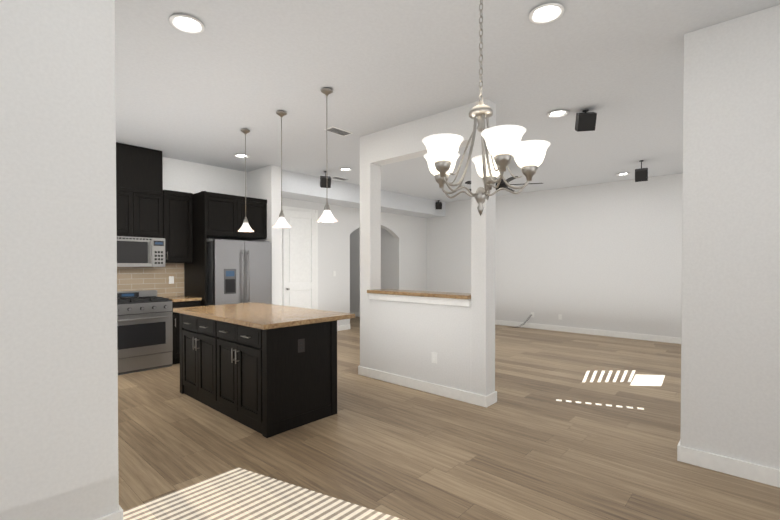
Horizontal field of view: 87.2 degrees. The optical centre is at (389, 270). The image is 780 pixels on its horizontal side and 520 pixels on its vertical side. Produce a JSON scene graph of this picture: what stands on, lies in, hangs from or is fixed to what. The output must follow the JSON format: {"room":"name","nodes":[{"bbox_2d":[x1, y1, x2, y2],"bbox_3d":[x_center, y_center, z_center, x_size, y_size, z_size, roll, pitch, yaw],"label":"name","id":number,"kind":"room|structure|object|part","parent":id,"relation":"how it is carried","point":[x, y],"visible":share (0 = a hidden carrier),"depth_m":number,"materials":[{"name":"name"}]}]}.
{"room":"kitchen","nodes":[
{"label":"kitchen","id":0,"kind":"room"},
{"bbox_2d":[0,0,118,519],"bbox_3d":[-2.589,-0.130,0.947,0.150,3.020,3.320,1,1,42],"label":"wall","id":1,"kind":"structure","parent":0,"point":[58,362],"depth_m":1.95,"materials":[{"name":"paint"}]},
{"bbox_2d":[95,511,119,519],"bbox_3d":[-2.477,1.325,0.964,0.016,0.110,3.170,1,1,42],"label":"baseboard","id":2,"kind":"structure","parent":1,"relation":"attached to","point":[114,515],"depth_m":2.11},
{"bbox_2d":[119,505,122,519],"bbox_3d":[-1.464,1.310,2.196,0.166,0.110,0.016,1,1,42],"label":"baseboard","id":3,"kind":"structure","parent":1,"relation":"attached to","point":[121,512],"depth_m":2.14,"materials":[{"name":"white wood"}]},
{"bbox_2d":[247,165,280,304],"bbox_3d":[-2.147,-0.202,6.968,0.770,3.020,0.175,1,1,42],"label":"wall","id":4,"kind":"structure","parent":0,"point":[264,183],"depth_m":6.72,"materials":[{"name":"paint"}]},
{"bbox_2d":[162,157,426,325],"bbox_3d":[-1.866,-0.214,7.964,0.150,3.020,8.360,1,1,42],"label":"wall","id":5,"kind":"structure","parent":0,"point":[408,233],"depth_m":8.65,"materials":[{"name":"paint"}]},
{"bbox_2d":[116,142,162,237],"bbox_3d":[-3.598,-1.075,5.650,0.350,1.236,0.754,1,1,42],"label":"upper cabinet","id":6,"kind":"object","parent":5,"relation":"attached to","point":[139,191],"visible":0.73,"depth_m":5.60,"materials":[{"name":"black wood"}]},
{"bbox_2d":[117,236,164,266],"bbox_3d":[-3.555,-0.250,5.622,0.445,0.403,0.755,1,1,42],"label":"microwave","id":7,"kind":"object","parent":6,"relation":"attached to","point":[140,252],"visible":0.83,"depth_m":5.55,"materials":[{"name":"grey metal"}]},
{"bbox_2d":[117,263,183,296],"bbox_3d":[-3.856,-0.039,5.647,0.008,0.875,1.950,1,1,42],"label":"tile backsplash","id":8,"kind":"structure","parent":5,"relation":"attached to","point":[140,278],"depth_m":6.05,"materials":[{"name":"beige tile"}]},
{"bbox_2d":[169,276,173,283],"bbox_3d":[-3.323,0.146,6.226,0.007,0.114,0.070,1,1,42],"label":"outlet","id":9,"kind":"object","parent":8,"relation":"attached to","point":[171,279],"visible":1,"depth_m":6.22,"materials":[{"name":"white plastic"}]},
{"bbox_2d":[163,190,192,262],"bbox_3d":[-3.197,-0.632,6.078,0.377,1.040,0.400,1,1,42],"label":"upper cabinet","id":10,"kind":"object","parent":5,"relation":"attached to","point":[177,220],"visible":0.9,"depth_m":5.97,"materials":[{"name":"black wood"}]},
{"bbox_2d":[281,206,317,309],"bbox_3d":[-1.760,0.042,7.959,0.018,2.508,0.890,1,1,42],"label":"door frame","id":11,"kind":"structure","parent":5,"relation":"attached to","point":[299,209],"depth_m":8.10,"materials":[{"name":"white wood"}]},
{"bbox_2d":[282,209,315,308],"bbox_3d":[-1.722,0.071,7.925,0.117,2.433,0.760,1,1,42],"label":"pantry door","id":12,"kind":"structure","parent":11,"relation":"attached to","point":[299,258],"depth_m":7.93,"materials":[{"name":"white wood"}]},
{"bbox_2d":[337,324,349,330],"bbox_3d":[-1.171,1.233,8.627,0.016,0.110,0.890,1,1,42],"label":"baseboard","id":13,"kind":"structure","parent":5,"relation":"attached to","point":[343,327],"depth_m":8.80,"materials":[{"name":"white wood"}]},
{"bbox_2d":[282,170,445,217],"bbox_3d":[-0.468,-1.556,8.935,0.600,0.360,5.020,1,1,42],"label":"beam","id":14,"kind":"structure","parent":0,"point":[299,186],"depth_m":8.14,"materials":[{"name":"paint"}]},
{"bbox_2d":[350,227,394,312],"bbox_3d":[-0.864,-0.254,11.257,2.780,3.020,0.150,1,1,42],"label":"wall","id":15,"kind":"structure","parent":0,"point":[387,260],"depth_m":11.12,"materials":[{"name":"paint"}]},
{"bbox_2d":[370,299,470,391],"bbox_3d":[0.349,0.810,4.686,1.430,1.050,0.190,1,1,42],"label":"wall","id":16,"kind":"structure","parent":0,"point":[407,339],"depth_m":4.54,"materials":[{"name":"paint"}]},
{"bbox_2d":[367,289,470,306],"bbox_3d":[0.349,0.302,4.680,1.426,0.115,0.320,1,1,42],"label":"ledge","id":17,"kind":"structure","parent":16,"relation":"on","point":[445,298],"depth_m":4.53,"materials":[{"name":"beige stone"}]},
{"bbox_2d":[358,366,484,406],"bbox_3d":[0.267,1.281,4.627,1.806,0.110,0.016,1,1,42],"label":"baseboard","id":18,"kind":"structure","parent":16,"relation":"attached to","point":[457,394],"depth_m":4.50,"materials":[{"name":"white wood"}]},
{"bbox_2d":[432,352,436,363],"bbox_3d":[0.479,0.948,4.436,0.070,0.114,0.007,1,1,42],"label":"outlet","id":19,"kind":"object","parent":16,"relation":"attached to","point":[434,357],"visible":1,"depth_m":4.43,"materials":[{"name":"white plastic"}]},
{"bbox_2d":[115,0,779,202],"bbox_3d":[-0.391,-1.744,4.590,12.900,0.120,12.000,1,1,42],"label":"ceiling","id":20,"kind":"structure","parent":0,"point":[220,82],"depth_m":3.57,"materials":[{"name":"paint"}]},
{"bbox_2d":[169,14,204,33],"bbox_3d":[-1.360,-1.652,2.743,0.214,0.020,0.214,1,1,42],"label":"recessed light","id":21,"kind":"object","parent":20,"relation":"in","point":[197,30],"visible":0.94,"depth_m":2.76,"materials":[{"name":"white plastic"}]},
{"bbox_2d":[234,154,249,157],"bbox_3d":[-2.184,-1.691,6.036,0.214,0.020,0.214,1,1,42],"label":"recessed light","id":22,"kind":"object","parent":20,"relation":"in","point":[242,156],"visible":0.96,"depth_m":6.06,"materials":[{"name":"white plastic"}]},
{"bbox_2d":[238,129,253,231],"bbox_3d":[-1.730,-1.076,4.905,0.196,1.224,0.196,1,1,42],"label":"pendant light","id":23,"kind":"object","parent":20,"relation":"hanging from","point":[245,227],"visible":0.98,"depth_m":4.90,"materials":[{"name":"white glass"}]},
{"bbox_2d":[273,111,290,227],"bbox_3d":[-1.149,-1.069,4.340,0.196,1.224,0.196,1,1,42],"label":"pendant light","id":24,"kind":"object","parent":20,"relation":"hanging from","point":[281,222],"visible":1,"depth_m":4.33,"materials":[{"name":"silver metal"}]},
{"bbox_2d":[320,171,330,187],"bbox_3d":[-1.119,-1.571,7.097,0.170,0.287,0.201,0,1,-18],"label":"speaker","id":25,"kind":"object","parent":20,"relation":"attached to","point":[325,181],"visible":0.96,"depth_m":7.04,"materials":[{"name":"black plastic"}]},
{"bbox_2d":[317,88,336,222],"bbox_3d":[-0.584,-1.063,3.788,0.196,1.224,0.196,1,1,42],"label":"pendant light","id":26,"kind":"object","parent":20,"relation":"hanging from","point":[326,215],"visible":1,"depth_m":3.77,"materials":[{"name":"silver metal"}]},
{"bbox_2d":[324,126,352,135],"bbox_3d":[-0.622,-1.683,4.961,0.160,0.012,0.320,1,1,42],"label":"ceiling vent","id":27,"kind":"object","parent":20,"relation":"in","point":[336,130],"visible":0.96,"depth_m":4.94,"materials":[{"name":"grey metal"}]},
{"bbox_2d":[331,176,349,180],"bbox_3d":[-0.934,-1.715,7.643,0.150,0.012,0.350,1,1,42],"label":"ceiling vent","id":28,"kind":"object","parent":20,"relation":"in","point":[339,178],"visible":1,"depth_m":7.62,"materials":[{"name":"grey metal"}]},
{"bbox_2d":[360,98,495,165],"bbox_3d":[0.342,-1.505,4.665,1.790,0.360,0.190,1,1,42],"label":"bulkhead","id":29,"kind":"object","parent":20,"relation":"attached to","point":[399,143],"visible":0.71,"depth_m":4.61,"materials":[{"name":"paint"}]},
{"bbox_2d":[436,200,441,208],"bbox_3d":[1.220,-1.640,10.280,0.150,0.224,0.177,0,1,-3],"label":"speaker","id":30,"kind":"object","parent":20,"relation":"attached to","point":[438,205],"visible":0.79,"depth_m":10.22,"materials":[{"name":"black plastic"}]},
{"bbox_2d":[422,0,550,215],"bbox_3d":[0.370,-0.940,1.741,0.528,1.420,0.546,1,1,42],"label":"chandelier","id":31,"kind":"object","parent":20,"relation":"hanging from","point":[502,144],"visible":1,"depth_m":1.66,"materials":[{"name":"silver metal"}]},
{"bbox_2d":[465,176,542,191],"bbox_3d":[1.792,-1.510,6.713,1.242,0.400,1.247,1,1,42],"label":"ceiling fan","id":32,"kind":"object","parent":20,"relation":"attached to","point":[502,184],"visible":0.23,"depth_m":6.55,"materials":[{"name":"black metal"}]},
{"bbox_3d":[1.825,-1.384,6.283,0.140,0.008,0.540,-8,1,-4],"label":"blade","id":33,"kind":"part","parent":32,"relation":"part of","materials":[{"name":"black"}]},
{"bbox_2d":[529,3,563,23],"bbox_3d":[1.004,-1.651,2.629,0.214,0.020,0.214,1,1,42],"label":"recessed light","id":34,"kind":"object","parent":20,"relation":"in","point":[545,20],"visible":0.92,"depth_m":2.64,"materials":[{"name":"white plastic"}]},
{"bbox_2d":[547,110,568,117],"bbox_3d":[1.787,-1.671,4.360,0.214,0.020,0.214,1,1,42],"label":"recessed light","id":35,"kind":"object","parent":20,"relation":"in","point":[549,114],"visible":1,"depth_m":4.39,"materials":[{"name":"white plastic"}]},
{"bbox_2d":[575,109,596,131],"bbox_3d":[2.053,-1.567,4.297,0.170,0.227,0.201,0,1,12],"label":"speaker","id":36,"kind":"object","parent":20,"relation":"attached to","point":[586,121],"visible":0.96,"depth_m":4.24,"materials":[{"name":"black plastic"}]},
{"bbox_2d":[635,160,647,181],"bbox_3d":[3.910,-1.542,6.366,0.170,0.327,0.201,0,1,32],"label":"speaker","id":37,"kind":"object","parent":20,"relation":"attached to","point":[641,173],"visible":1,"depth_m":6.32,"materials":[{"name":"black plastic"}]},
{"bbox_2d":[118,316,779,519],"bbox_3d":[-0.391,1.385,4.627,12.900,0.102,12.000,1,1,42],"label":"floor","id":38,"kind":"structure","parent":0,"point":[526,446],"depth_m":3.06,"materials":[{"name":"brown wood"}]},
{"bbox_2d":[117,290,172,374],"bbox_3d":[-3.459,0.810,5.546,0.708,1.030,0.755,1,1,42],"label":"range","id":39,"kind":"object","parent":38,"relation":"on","point":[144,330],"visible":0.75,"depth_m":5.40,"materials":[{"name":"grey metal"}]},
{"bbox_2d":[163,296,201,363],"bbox_3d":[-3.093,0.857,6.004,0.658,0.925,0.403,1,1,42],"label":"base cabinet","id":40,"kind":"object","parent":38,"relation":"on","point":[183,301],"depth_m":5.73,"materials":[{"name":"black wood"}]},
{"bbox_2d":[184,191,266,305],"bbox_3d":[-2.569,0.078,6.512,0.740,2.470,1.062,1,1,42],"label":"tall cabinet","id":41,"kind":"object","parent":38,"relation":"on","point":[218,216],"visible":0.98,"depth_m":6.15,"materials":[{"name":"black wood"}]},
{"bbox_2d":[207,239,271,305],"bbox_3d":[-2.487,0.418,6.490,0.866,1.760,0.920,1,1,42],"label":"refrigerator","id":42,"kind":"object","parent":38,"relation":"on","point":[238,272],"visible":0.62,"depth_m":6.16,"materials":[{"name":"grey metal"}]},
{"bbox_2d":[173,310,336,437],"bbox_3d":[-1.412,0.899,4.140,1.766,0.884,0.783,1,1,42],"label":"kitchen island","id":43,"kind":"object","parent":38,"relation":"on","point":[266,370],"depth_m":3.62,"materials":[{"name":"black wood"}]},
{"bbox_2d":[173,302,354,329],"bbox_3d":[-1.350,0.436,4.203,1.850,0.040,0.980,1,1,42],"label":"island countertop","id":44,"kind":"structure","parent":43,"relation":"on","point":[267,316],"depth_m":3.89,"materials":[{"name":"beige stone"}]},
{"bbox_2d":[360,163,380,367],"bbox_3d":[-0.251,-0.002,5.219,0.190,2.660,0.190,1,1,42],"label":"column","id":45,"kind":"structure","parent":38,"relation":"on","point":[370,226],"depth_m":5.15,"materials":[{"name":"paint"}]},
{"bbox_2d":[471,137,495,395],"bbox_3d":[0.943,0.011,4.140,0.170,2.660,0.190,1,1,42],"label":"column","id":46,"kind":"structure","parent":38,"relation":"on","point":[483,304],"depth_m":4.08,"materials":[{"name":"paint"}]},
{"bbox_2d":[485,391,496,406],"bbox_3d":[1.012,1.287,4.093,0.016,0.110,0.222,1,1,42],"label":"baseboard","id":47,"kind":"structure","parent":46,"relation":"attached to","point":[491,399],"depth_m":4.08,"materials":[{"name":"white wood"}]},
{"bbox_2d":[427,173,682,337],"bbox_3d":[4.537,-0.214,7.911,9.720,3.020,0.150,1,1,42],"label":"wall","id":48,"kind":"structure","parent":0,"point":[607,256],"depth_m":8.36,"materials":[{"name":"paint"}]},
{"bbox_2d":[495,320,680,343],"bbox_3d":[4.481,1.242,7.867,9.420,0.110,0.016,1,1,42],"label":"baseboard","id":49,"kind":"structure","parent":48,"relation":"attached to","point":[667,339],"depth_m":8.20,"materials":[{"name":"white wood"}]},
{"bbox_2d":[680,5,779,469],"bbox_3d":[3.389,-0.142,1.878,3.330,3.020,0.260,1,1,42],"label":"wall","id":50,"kind":"structure","parent":0,"point":[730,361],"depth_m":2.71,"materials":[{"name":"paint"}]},
{"bbox_2d":[677,441,679,460],"bbox_3d":[2.149,1.300,3.018,0.016,0.110,0.292,1,1,42],"label":"baseboard","id":51,"kind":"structure","parent":50,"relation":"attached to","point":[678,452],"depth_m":2.91,"materials":[{"name":"white wood"}]},
{"bbox_2d":[680,446,779,487],"bbox_3d":[3.241,1.314,1.844,3.180,0.110,0.016,1,1,42],"label":"baseboard","id":52,"kind":"structure","parent":50,"relation":"attached to","point":[742,469],"depth_m":2.71,"materials":[{"name":"white wood"}]}
]}

